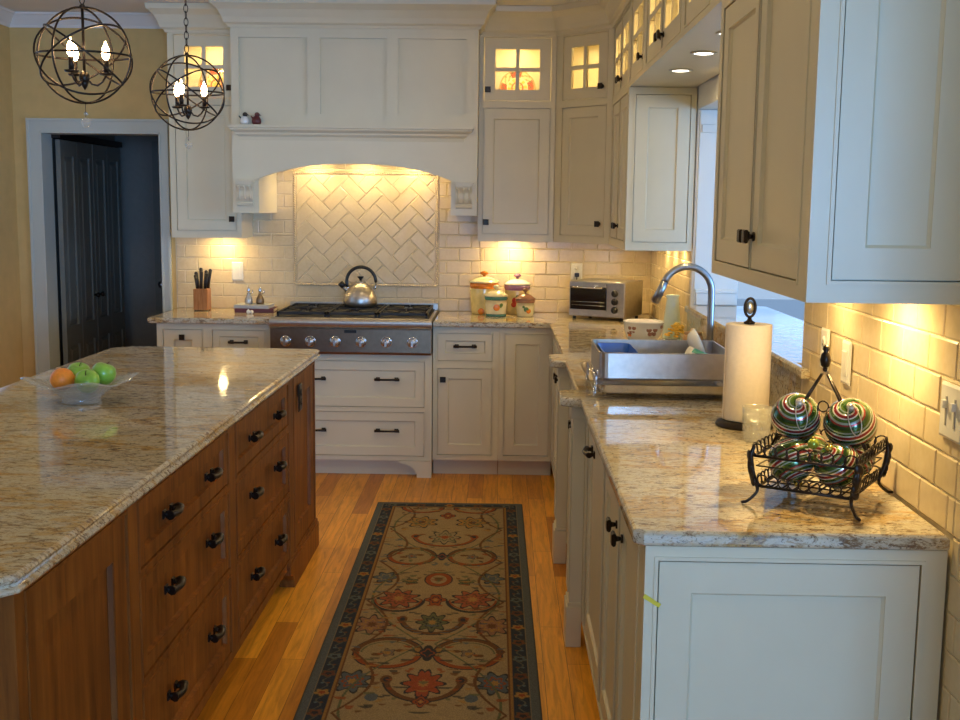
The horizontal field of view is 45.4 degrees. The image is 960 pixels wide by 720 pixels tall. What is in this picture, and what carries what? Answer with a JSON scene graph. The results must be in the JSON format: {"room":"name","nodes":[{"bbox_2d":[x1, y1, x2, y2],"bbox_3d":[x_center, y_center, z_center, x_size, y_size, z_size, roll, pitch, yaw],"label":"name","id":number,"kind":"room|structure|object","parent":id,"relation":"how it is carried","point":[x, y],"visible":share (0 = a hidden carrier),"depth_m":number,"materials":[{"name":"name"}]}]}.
{"room":"kitchen","nodes":[
{"label":"kitchen","id":0,"kind":"room"},
{"bbox_2d":[0,24,23,387],"bbox_3d":[-3.078,0.043,1.073,0.150,2.700,16.000,1,8,1],"label":"wall","id":1,"kind":"structure","parent":0,"point":[11,346],"depth_m":7.01,"materials":[{"name":"beige paint"}]},
{"bbox_2d":[0,6,161,28],"bbox_3d":[-2.495,-1.120,-0.029,1.020,0.084,14.147,1,8,1],"label":"trim","id":2,"kind":"structure","parent":1,"relation":"attached to","point":[8,18],"depth_m":6.94,"materials":[{"name":"paint"}]},
{"bbox_2d":[52,135,157,365],"bbox_3d":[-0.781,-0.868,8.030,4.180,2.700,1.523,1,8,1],"label":"doorway","id":3,"kind":"structure","parent":0,"point":[136,175],"depth_m":8.71,"materials":[{"name":"wood"}]},
{"bbox_2d":[51,135,125,364],"bbox_3d":[-2.663,-0.531,7.941,0.090,1.988,1.200,1,8,1],"label":"closet door","id":4,"kind":"structure","parent":3,"relation":"in","point":[87,168],"depth_m":7.81,"materials":[{"name":"grey paint"}]},
{"bbox_2d":[152,141,162,325],"bbox_3d":[-2.157,-0.637,8.703,0.632,2.010,0.100,1,8,1],"label":"door","id":5,"kind":"structure","parent":3,"relation":"in","point":[155,147],"depth_m":8.67,"materials":[{"name":"grey paint"}]},
{"bbox_2d":[0,0,583,12],"bbox_3d":[0.329,-1.280,0.629,7.200,0.120,16.400,1,8,1],"label":"ceiling","id":6,"kind":"structure","parent":0,"point":[131,6],"depth_m":6.61,"materials":[{"name":"paint"}]},
{"bbox_2d":[33,0,132,115],"bbox_3d":[-1.286,-1.204,3.697,0.309,0.888,0.301,1,8,1],"label":"orb pendant","id":7,"kind":"object","parent":6,"relation":"hanging from","point":[72,51],"visible":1,"depth_m":3.72,"materials":[{"name":"brown metal"}]},
{"bbox_2d":[149,1,224,141],"bbox_3d":[-1.214,-1.334,4.738,0.309,0.906,0.301,1,8,1],"label":"orb pendant","id":8,"kind":"object","parent":6,"relation":"hanging from","point":[179,89],"visible":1,"depth_m":4.75,"materials":[{"name":"brown metal"}]},
{"bbox_2d":[9,27,650,409],"bbox_3d":[-0.797,-0.756,7.194,4.180,2.700,0.165,1,8,1],"label":"wall","id":9,"kind":"structure","parent":0,"point":[267,257],"depth_m":7.11,"materials":[{"name":"beige tile"}]},
{"bbox_2d":[25,118,172,374],"bbox_3d":[-2.365,-0.466,7.260,0.880,2.077,0.181,1,8,1],"label":"trim","id":10,"kind":"structure","parent":9,"relation":"attached to","point":[39,131],"depth_m":7.14,"materials":[{"name":"paint"}]},
{"bbox_2d":[167,32,252,237],"bbox_3d":[-1.615,-1.359,6.876,0.418,1.238,0.342,1,8,1],"label":"upper cabinet","id":11,"kind":"object","parent":9,"relation":"attached to","point":[201,183],"visible":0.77,"depth_m":6.77,"materials":[{"name":"beige paint"}]},
{"bbox_2d":[199,69,222,86],"bbox_3d":[-1.599,-1.670,6.946,0.214,0.211,0.049,1,8,1],"label":"decorative plate","id":12,"kind":"object","parent":11,"relation":"in","point":[211,82],"visible":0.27,"depth_m":6.96,"materials":[{"name":"orange ceramic"}]},
{"bbox_2d":[144,0,631,35],"bbox_3d":[0.259,-1.715,4.868,2.207,0.150,5.760,-3,9,-28],"label":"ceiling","id":13,"kind":"structure","parent":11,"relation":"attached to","point":[215,16],"depth_m":6.39,"materials":[{"name":"beige paint"}]},
{"bbox_2d":[232,262,242,279],"bbox_3d":[-1.514,-0.554,7.150,0.072,0.115,0.012,1,8,1],"label":"light switch","id":14,"kind":"object","parent":9,"relation":"attached to","point":[237,267],"visible":1,"depth_m":7.15,"materials":[{"name":"white plastic"}]},
{"bbox_2d":[227,27,479,215],"bbox_3d":[-0.712,-1.452,6.725,1.410,1.182,0.605,1,8,1],"label":"range hood","id":15,"kind":"object","parent":9,"relation":"attached to","point":[405,98],"visible":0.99,"depth_m":6.49,"materials":[{"name":"beige paint"}]},
{"bbox_2d":[239,112,248,123],"bbox_3d":[-1.331,-1.367,6.476,0.051,0.066,0.049,-6,10,-39],"label":"bird figurine","id":16,"kind":"object","parent":15,"relation":"on","point":[244,119],"visible":1,"depth_m":6.46,"materials":[{"name":"white ceramic"}]},
{"bbox_2d":[251,112,260,123],"bbox_3d":[-1.263,-1.366,6.475,0.051,0.066,0.049,-6,10,-39],"label":"bird figurine","id":17,"kind":"object","parent":15,"relation":"on","point":[256,119],"visible":1,"depth_m":6.46,"materials":[{"name":"red ceramic"}]},
{"bbox_2d":[227,124,473,141],"bbox_3d":[-0.729,-1.292,6.548,1.388,0.087,0.206,1,8,1],"label":"mantel shelf","id":18,"kind":"object","parent":15,"relation":"attached to","point":[240,132],"depth_m":6.48,"materials":[{"name":"beige paint"}]},
{"bbox_2d":[478,35,556,241],"bbox_3d":[0.218,-1.333,6.845,0.446,1.238,0.342,1,8,1],"label":"upper cabinet","id":19,"kind":"object","parent":9,"relation":"attached to","point":[516,158],"visible":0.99,"depth_m":6.72,"materials":[{"name":"beige paint"}]},
{"bbox_2d":[500,72,534,89],"bbox_3d":[0.226,-1.645,6.915,0.214,0.211,0.049,1,8,1],"label":"decorative plate","id":20,"kind":"object","parent":19,"relation":"in","point":[526,82],"visible":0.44,"depth_m":6.92,"materials":[{"name":"orange ceramic"}]},
{"bbox_2d":[571,263,582,279],"bbox_3d":[0.600,-0.549,7.111,0.072,0.105,0.011,1,8,1],"label":"wall outlet","id":21,"kind":"object","parent":9,"relation":"attached to","point":[575,267],"visible":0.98,"depth_m":7.11,"materials":[{"name":"white plastic"}]},
{"bbox_2d":[196,461,599,719],"bbox_3d":[0.296,1.514,1.006,7.200,0.120,16.400,1,8,1],"label":"floor","id":22,"kind":"structure","parent":0,"point":[269,674],"depth_m":4.55,"materials":[{"name":"brown wood"}]},
{"bbox_2d":[0,361,318,719],"bbox_3d":[-1.208,0.629,3.700,0.900,0.879,3.200,1,8,1],"label":"kitchen island","id":23,"kind":"object","parent":22,"relation":"on","point":[145,618],"visible":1,"depth_m":3.07,"materials":[{"name":"brown wood"}]},
{"bbox_2d":[0,346,319,597],"bbox_3d":[-1.239,0.176,3.635,0.964,0.034,3.290,1,8,1],"label":"island countertop","id":24,"kind":"structure","parent":23,"relation":"on","point":[67,471],"depth_m":3.27,"materials":[{"name":"stone"}]},
{"bbox_2d":[21,372,137,404],"bbox_3d":[-1.312,0.094,3.772,0.308,0.090,0.308,4,8,23],"label":"fruit bowl","id":25,"kind":"object","parent":24,"relation":"on","point":[114,385],"visible":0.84,"depth_m":3.75,"materials":[{"name":"clear glass"}]},
{"bbox_2d":[50,368,74,390],"bbox_3d":[-1.362,0.062,3.740,0.078,0.076,0.078,1,8,1],"label":"orange","id":26,"kind":"object","parent":25,"relation":"in","point":[60,377],"visible":0.98,"depth_m":3.71,"materials":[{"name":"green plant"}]},
{"bbox_2d":[67,362,89,384],"bbox_3d":[-1.336,0.046,3.817,0.079,0.080,0.079,-5,9,-35],"label":"apple","id":27,"kind":"object","parent":25,"relation":"in","point":[76,367],"visible":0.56,"depth_m":3.79,"materials":[{"name":"green food"}]},
{"bbox_2d":[74,369,99,393],"bbox_3d":[-1.277,0.070,3.725,0.080,0.080,0.079,-5,9,-34],"label":"apple","id":28,"kind":"object","parent":25,"relation":"in","point":[84,377],"visible":0.99,"depth_m":3.70,"materials":[{"name":"green food"}]},
{"bbox_2d":[92,361,115,384],"bbox_3d":[-1.250,0.045,3.807,0.079,0.080,0.079,-5,10,-38],"label":"apple","id":29,"kind":"object","parent":25,"relation":"in","point":[106,372],"visible":0.8,"depth_m":3.78,"materials":[{"name":"green food"}]},
{"bbox_2d":[298,382,302,411],"bbox_3d":[-0.752,0.156,4.814,0.011,0.115,0.072,1,8,1],"label":"island outlet","id":30,"kind":"object","parent":23,"relation":"attached to","point":[300,406],"visible":1,"depth_m":4.80,"materials":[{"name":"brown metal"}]},
{"bbox_2d":[157,323,269,347],"bbox_3d":[-1.532,0.188,6.939,0.665,0.881,0.636,1,8,1],"label":"base cabinet","id":31,"kind":"object","parent":22,"relation":"on","point":[168,334],"visible":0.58,"depth_m":6.61,"materials":[{"name":"beige paint"}]},
{"bbox_2d":[147,308,280,324],"bbox_3d":[-1.546,-0.265,6.874,0.707,0.032,0.635,1,8,1],"label":"countertop","id":32,"kind":"structure","parent":31,"relation":"on","point":[179,315],"depth_m":6.62,"materials":[{"name":"stone"}]},
{"bbox_2d":[193,268,211,310],"bbox_3d":[-1.698,-0.434,7.018,0.110,0.261,0.090,1,8,1],"label":"knife block","id":33,"kind":"object","parent":32,"relation":"on","point":[202,292],"visible":1,"depth_m":6.99,"materials":[{"name":"brown wood"}]},
{"bbox_2d":[234,306,277,312],"bbox_3d":[-1.367,-0.309,7.003,0.235,0.026,0.171,0,8,-2],"label":"book","id":34,"kind":"object","parent":32,"relation":"on","point":[273,309],"visible":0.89,"depth_m":6.92,"materials":[{"name":"red paper"}]},
{"bbox_2d":[234,303,274,308],"bbox_3d":[-1.376,-0.332,7.000,0.215,0.022,0.161,1,8,4],"label":"book","id":35,"kind":"object","parent":34,"relation":"on","point":[239,305],"visible":0.98,"depth_m":6.93,"materials":[{"name":"white paper"}]},
{"bbox_2d":[245,287,252,303],"bbox_3d":[-1.409,-0.394,6.988,0.054,0.104,0.049,1,8,1],"label":"cruet","id":36,"kind":"object","parent":35,"relation":"on","point":[248,299],"visible":1,"depth_m":6.97,"materials":[{"name":"clear glass"}]},
{"bbox_2d":[245,293,252,303],"bbox_3d":[-1.411,-0.375,6.990,0.050,0.067,0.049,1,8,1],"label":"bottle","id":37,"kind":"object","parent":36,"relation":"attached to","point":[248,299],"depth_m":6.97,"materials":[{"name":"clear glass"}]},
{"bbox_2d":[256,287,264,303],"bbox_3d":[-1.339,-0.393,6.986,0.054,0.104,0.049,1,8,1],"label":"cruet","id":38,"kind":"object","parent":35,"relation":"on","point":[259,300],"visible":1,"depth_m":6.97,"materials":[{"name":"glass"}]},
{"bbox_2d":[256,293,263,303],"bbox_3d":[-1.341,-0.374,6.989,0.050,0.067,0.049,1,8,1],"label":"bottle","id":39,"kind":"object","parent":38,"relation":"attached to","point":[259,300],"depth_m":6.97,"materials":[{"name":"glass"}]},
{"bbox_2d":[315,352,432,477],"bbox_3d":[-0.735,0.281,6.916,0.924,0.722,0.666,1,8,1],"label":"base cabinet","id":40,"kind":"object","parent":22,"relation":"on","point":[374,413],"visible":0.7,"depth_m":6.62,"materials":[{"name":"beige paint"}]},
{"bbox_2d":[293,502,542,719],"bbox_3d":[-0.185,1.052,3.912,0.761,0.007,4.361,1,8,1],"label":"runner rug","id":41,"kind":"object","parent":22,"relation":"on","point":[432,619],"visible":1,"depth_m":4.29,"materials":[{"name":"fabric"}]},
{"bbox_2d":[432,327,498,473],"bbox_3d":[-0.078,0.208,6.914,0.380,0.881,0.636,1,8,1],"label":"base cabinet","id":42,"kind":"object","parent":22,"relation":"on","point":[465,359],"visible":1,"depth_m":6.64,"materials":[{"name":"beige paint"}]},
{"bbox_2d":[498,328,552,474],"bbox_3d":[0.269,0.211,6.925,0.312,0.881,0.603,1,8,1],"label":"base cabinet","id":43,"kind":"object","parent":22,"relation":"on","point":[525,371],"visible":0.92,"depth_m":6.63,"materials":[{"name":"beige paint"}]},
{"bbox_2d":[551,338,559,480],"bbox_3d":[0.698,0.352,5.918,0.644,0.881,1.400,1,8,1],"label":"base cabinet","id":44,"kind":"object","parent":22,"relation":"on","point":[555,349],"visible":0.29,"depth_m":6.36,"materials":[{"name":"beige paint"}]},
{"bbox_2d":[552,368,587,646],"bbox_3d":[0.659,0.528,4.603,0.673,0.881,1.235,1,8,1],"label":"base cabinet","id":45,"kind":"object","parent":22,"relation":"on","point":[571,424],"visible":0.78,"depth_m":4.11,"materials":[{"name":"beige paint"}]},
{"bbox_2d":[582,427,947,719],"bbox_3d":[0.642,0.718,3.198,0.654,0.881,1.594,1,8,1],"label":"base cabinet","id":46,"kind":"object","parent":22,"relation":"on","point":[735,633],"depth_m":2.39,"materials":[{"name":"beige paint"}]},
{"bbox_2d":[433,311,949,550],"bbox_3d":[0.351,0.043,4.753,1.307,0.032,4.850,1,8,1],"label":"countertop","id":47,"kind":"structure","parent":46,"relation":"on","point":[676,477],"depth_m":2.79,"materials":[{"name":"stone"}]},
{"bbox_2d":[269,301,437,354],"bbox_3d":[-0.729,-0.194,6.825,0.922,0.243,0.720,1,8,1],"label":"rangetop","id":48,"kind":"object","parent":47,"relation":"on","point":[386,328],"visible":0.96,"depth_m":6.52,"materials":[{"name":"metal"}]},
{"bbox_2d":[338,265,377,307],"bbox_3d":[-0.722,-0.447,6.917,0.207,0.248,0.207,-7,11,-44],"label":"kettle","id":49,"kind":"object","parent":48,"relation":"on","point":[360,294],"visible":1,"depth_m":6.87,"materials":[{"name":"metal"}]},
{"bbox_2d":[469,271,498,314],"bbox_3d":[0.026,-0.415,7.028,0.187,0.260,0.187,1,8,1],"label":"canister","id":50,"kind":"object","parent":47,"relation":"on","point":[479,286],"visible":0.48,"depth_m":6.96,"materials":[{"name":"yellow ceramic"}]},
{"bbox_2d":[484,285,508,316],"bbox_3d":[0.098,-0.359,6.893,0.147,0.188,0.147,1,8,1],"label":"canister","id":51,"kind":"object","parent":47,"relation":"on","point":[495,300],"visible":1,"depth_m":6.84,"materials":[{"name":"beige ceramic"}]},
{"bbox_2d":[504,273,530,314],"bbox_3d":[0.229,-0.409,7.045,0.167,0.248,0.167,1,8,1],"label":"canister","id":52,"kind":"object","parent":47,"relation":"on","point":[513,288],"visible":0.76,"depth_m":6.99,"materials":[{"name":"yellow ceramic"}]},
{"bbox_2d":[515,288,534,316],"bbox_3d":[0.272,-0.348,6.891,0.123,0.170,0.123,1,8,1],"label":"canister","id":53,"kind":"object","parent":47,"relation":"on","point":[525,302],"visible":1,"depth_m":6.85,"materials":[{"name":"beige ceramic"}]},
{"bbox_2d":[580,362,593,379],"bbox_3d":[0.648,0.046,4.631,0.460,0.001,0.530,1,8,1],"label":"sink","id":54,"kind":"object","parent":47,"relation":"in","point":[583,364],"visible":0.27,"depth_m":4.69,"materials":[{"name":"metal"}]},
{"bbox_2d":[569,278,642,320],"bbox_3d":[0.742,-0.360,6.811,0.350,0.225,0.338,5,9,28],"label":"toaster oven","id":55,"kind":"object","parent":47,"relation":"on","point":[593,297],"visible":1,"depth_m":6.70,"materials":[{"name":"metal"}]},
{"bbox_2d":[623,319,663,339],"bbox_3d":[0.803,-0.141,5.638,0.204,0.106,0.204,1,8,1],"label":"serving bowl","id":56,"kind":"object","parent":47,"relation":"on","point":[633,330],"visible":0.94,"depth_m":5.56,"materials":[{"name":"white ceramic"}]},
{"bbox_2d":[629,319,657,322],"bbox_3d":[0.804,-0.190,5.631,0.174,0.026,0.171,1,8,1],"label":"folded cloth","id":57,"kind":"object","parent":56,"relation":"in","point":[634,320],"visible":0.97,"depth_m":5.60,"materials":[{"name":"fabric"}]},
{"bbox_2d":[586,339,724,397],"bbox_3d":[0.649,0.031,4.142,0.501,0.161,0.436,1,8,1],"label":"sink","id":58,"kind":"object","parent":47,"relation":"on","point":[659,367],"visible":0.77,"depth_m":3.95,"materials":[{"name":"metal"}]},
{"bbox_2d":[597,343,637,352],"bbox_3d":[0.496,-0.007,4.158,0.124,0.077,0.290,1,8,1],"label":"plastic tub","id":59,"kind":"object","parent":58,"relation":"in","point":[603,347],"visible":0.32,"depth_m":4.29,"materials":[{"name":"blue plastic"}]},
{"bbox_2d":[589,367,722,394],"bbox_3d":[0.654,0.077,4.148,0.490,0.034,0.436,1,8,1],"label":"drip tray","id":60,"kind":"object","parent":58,"relation":"on","point":[657,386],"depth_m":3.95,"materials":[{"name":"metal"}]},
{"bbox_2d":[591,339,724,380],"bbox_3d":[0.646,-0.002,4.145,0.466,0.095,0.406,1,8,1],"label":"basin","id":61,"kind":"object","parent":58,"relation":"in","point":[654,359],"depth_m":3.95,"materials":[{"name":"metal"}]},
{"bbox_2d":[687,328,704,351],"bbox_3d":[0.799,-0.053,4.216,0.075,0.126,0.136,1,8,1],"label":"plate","id":62,"kind":"object","parent":58,"relation":"in","point":[693,339],"visible":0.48,"depth_m":4.17,"materials":[{"name":"white ceramic"}]},
{"bbox_2d":[685,346,706,353],"bbox_3d":[0.775,-0.003,4.064,0.103,0.087,0.080,6,9,32],"label":"plastic cup","id":63,"kind":"object","parent":58,"relation":"in","point":[690,350],"visible":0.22,"depth_m":4.05,"materials":[{"name":"white plastic"}]},
{"bbox_2d":[662,294,680,339],"bbox_3d":[0.970,-0.217,5.785,0.094,0.222,0.094,1,8,1],"label":"vase","id":64,"kind":"object","parent":47,"relation":"on","point":[672,310],"visible":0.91,"depth_m":5.75,"materials":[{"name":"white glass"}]},
{"bbox_2d":[664,322,684,339],"bbox_3d":[0.912,-0.108,5.314,0.120,0.130,0.119,1,8,1],"label":"potted flowers","id":65,"kind":"object","parent":47,"relation":"on","point":[677,326],"visible":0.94,"depth_m":5.30,"materials":[{"name":"yellow plant"}]},
{"bbox_2d":[651,263,714,340],"bbox_3d":[0.819,-0.165,4.574,0.270,0.439,0.116,1,8,1],"label":"faucet","id":66,"kind":"object","parent":47,"relation":"on","point":[660,290],"visible":0.7,"depth_m":4.58,"materials":[{"name":"silver metal"}]},
{"bbox_2d":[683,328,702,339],"bbox_3d":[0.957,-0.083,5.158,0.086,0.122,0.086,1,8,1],"label":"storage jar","id":67,"kind":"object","parent":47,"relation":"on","point":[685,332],"visible":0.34,"depth_m":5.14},
{"bbox_2d":[715,297,773,430],"bbox_3d":[0.811,0.006,3.472,0.180,0.394,0.180,1,8,1],"label":"paper towel holder","id":68,"kind":"object","parent":47,"relation":"on","point":[748,343],"visible":0.91,"depth_m":3.42,"materials":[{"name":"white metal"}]},
{"bbox_2d":[742,406,771,442],"bbox_3d":[0.788,0.182,3.264,0.084,0.100,0.084,1,8,1],"label":"drinking glass","id":69,"kind":"object","parent":47,"relation":"on","point":[743,423],"visible":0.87,"depth_m":3.26,"materials":[{"name":"clear glass"}]},
{"bbox_2d":[741,345,892,521],"bbox_3d":[0.778,0.141,2.603,0.266,0.355,0.298,6,9,32],"label":"wire basket","id":70,"kind":"object","parent":47,"relation":"on","point":[856,489],"visible":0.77,"depth_m":2.56,"materials":[{"name":"brown metal"}]},
{"bbox_2d":[768,437,814,488],"bbox_3d":[0.704,0.231,2.595,0.104,0.112,0.104,5,9,28],"label":"ornament","id":71,"kind":"object","parent":70,"relation":"in","point":[788,442],"visible":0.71,"depth_m":2.56,"materials":[{"name":"multicoloured glass"}]},
{"bbox_2d":[771,393,821,440],"bbox_3d":[0.729,0.132,2.640,0.114,0.114,0.114,7,10,41],"label":"ornament","id":72,"kind":"object","parent":70,"relation":"in","point":[792,415],"visible":0.9,"depth_m":2.60,"materials":[{"name":"multicoloured glass"}]},
{"bbox_2d":[807,436,818,448],"bbox_3d":[0.739,0.184,2.543,0.025,0.030,0.025,1,8,1],"label":"ornament","id":73,"kind":"object","parent":70,"relation":"in","point":[812,443],"visible":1,"depth_m":2.54,"materials":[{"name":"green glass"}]},
{"bbox_2d":[805,432,826,471],"bbox_3d":[0.766,0.214,2.694,0.104,0.104,0.104,8,10,42],"label":"ornament","id":74,"kind":"object","parent":70,"relation":"in","point":[818,436],"visible":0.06,"depth_m":2.65,"materials":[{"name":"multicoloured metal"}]},
{"bbox_2d":[814,442,861,489],"bbox_3d":[0.794,0.232,2.537,0.104,0.110,0.104,5,9,28],"label":"ornament","id":75,"kind":"object","parent":70,"relation":"in","point":[834,448],"visible":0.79,"depth_m":2.50,"materials":[{"name":"multicoloured glass"}]},
{"bbox_2d":[823,398,877,449],"bbox_3d":[0.834,0.144,2.579,0.118,0.118,0.118,-7,11,-44],"label":"ornament","id":76,"kind":"object","parent":70,"relation":"in","point":[853,422],"visible":0.91,"depth_m":2.54,"materials":[{"name":"multicoloured glass"}]},
{"bbox_2d":[856,443,875,476],"bbox_3d":[0.856,0.223,2.637,0.104,0.104,0.104,-2,8,-18],"label":"ornament","id":77,"kind":"object","parent":70,"relation":"in","point":[860,451],"visible":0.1,"depth_m":2.60,"materials":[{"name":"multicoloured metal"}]},
{"bbox_2d":[649,74,959,719],"bbox_3d":[1.123,-0.346,4.321,0.232,2.700,5.597,1,8,1],"label":"wall","id":78,"kind":"structure","parent":0,"point":[902,354],"depth_m":2.63,"materials":[{"name":"beige tile"}]},
{"bbox_2d":[553,27,614,243],"bbox_3d":[0.752,-1.306,6.690,0.623,1.238,0.636,1,8,1],"label":"upper cabinet","id":79,"kind":"object","parent":78,"relation":"attached to","point":[585,60],"visible":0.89,"depth_m":6.56,"materials":[{"name":"beige paint"}]},
{"bbox_2d":[609,87,696,250],"bbox_3d":[0.871,-0.979,5.973,0.352,0.783,0.858,1,8,1],"label":"upper cabinet","id":80,"kind":"object","parent":78,"relation":"attached to","point":[653,142],"visible":1,"depth_m":5.57,"materials":[{"name":"beige paint"}]},
{"bbox_2d":[613,0,721,101],"bbox_3d":[0.855,-1.439,4.748,0.348,0.454,3.165,1,8,1],"label":"upper cabinet","id":81,"kind":"object","parent":78,"relation":"attached to","point":[652,38],"visible":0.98,"depth_m":4.71,"materials":[{"name":"beige paint"}]},
{"bbox_2d":[669,69,692,71],"bbox_3d":[0.844,-1.216,4.816,0.098,0.004,0.098,1,8,1],"label":"recessed light","id":82,"kind":"object","parent":81,"relation":"attached to","point":[671,70],"visible":1,"depth_m":4.80,"materials":[{"name":"white"}]},
{"bbox_2d":[691,51,716,54],"bbox_3d":[0.834,-1.143,4.271,0.098,0.004,0.098,1,8,1],"label":"recessed light","id":83,"kind":"object","parent":81,"relation":"attached to","point":[696,52],"visible":1,"depth_m":4.26,"materials":[{"name":"white"}]},
{"bbox_2d":[693,110,737,304],"bbox_3d":[1.157,-0.733,5.547,0.213,0.936,0.026,1,8,1],"label":"trim","id":84,"kind":"structure","parent":78,"relation":"attached to","point":[726,288],"depth_m":5.56,"materials":[{"name":"white paint"}]},
{"bbox_2d":[687,313,800,405],"bbox_3d":[1.005,-0.023,4.599,0.017,0.152,2.098,1,8,1],"label":"backsplash","id":85,"kind":"structure","parent":78,"relation":"attached to","point":[783,382],"depth_m":3.82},
{"bbox_2d":[684,305,809,378],"bbox_3d":[1.179,-0.102,4.505,0.400,0.032,2.200,1,8,1],"label":"bar ledge","id":86,"kind":"object","parent":78,"relation":"on","point":[787,331],"visible":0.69,"depth_m":4.65,"materials":[{"name":"stone"}]},
{"bbox_2d":[820,327,829,370],"bbox_3d":[0.976,-0.032,3.252,0.011,0.115,0.072,1,8,1],"label":"wall outlet","id":87,"kind":"object","parent":78,"relation":"attached to","point":[825,333],"visible":0.57,"depth_m":3.24,"materials":[{"name":"white plastic"}]},
{"bbox_2d":[822,336,824,346],"bbox_3d":[0.973,-0.052,3.249,0.005,0.031,0.031,1,8,1],"label":"socket","id":88,"kind":"object","parent":87,"relation":"attached to","point":[823,337],"depth_m":3.24,"materials":[{"name":"white plastic"}]},
{"bbox_2d":[711,0,959,304],"bbox_3d":[0.812,-0.781,2.701,0.352,1.212,1.038,1,8,1],"label":"upper cabinet","id":89,"kind":"object","parent":78,"relation":"attached to","point":[837,166],"visible":1,"depth_m":2.26,"materials":[{"name":"beige paint"}]},
{"bbox_2d":[840,340,851,385],"bbox_3d":[0.971,0.007,3.050,0.012,0.115,0.072,1,8,1],"label":"light switch","id":90,"kind":"object","parent":78,"relation":"attached to","point":[846,345],"visible":1,"depth_m":3.04,"materials":[{"name":"white plastic"}]},
{"bbox_2d":[939,380,959,444],"bbox_3d":[0.955,0.107,2.333,0.016,0.115,0.118,1,8,1],"label":"light switch","id":91,"kind":"object","parent":78,"relation":"attached to","point":[949,425],"visible":1,"depth_m":2.33,"materials":[{"name":"white plastic"}]},
{"label":"outside","id":92,"kind":"structure","parent":0,"visible":0},
{"bbox_2d":[737,299,804,320],"bbox_3d":[1.996,1.848,1.220,32.000,0.200,46.000,1,8,1],"label":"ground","id":93,"kind":"structure","parent":92,"point":[794,308],"depth_m":22.44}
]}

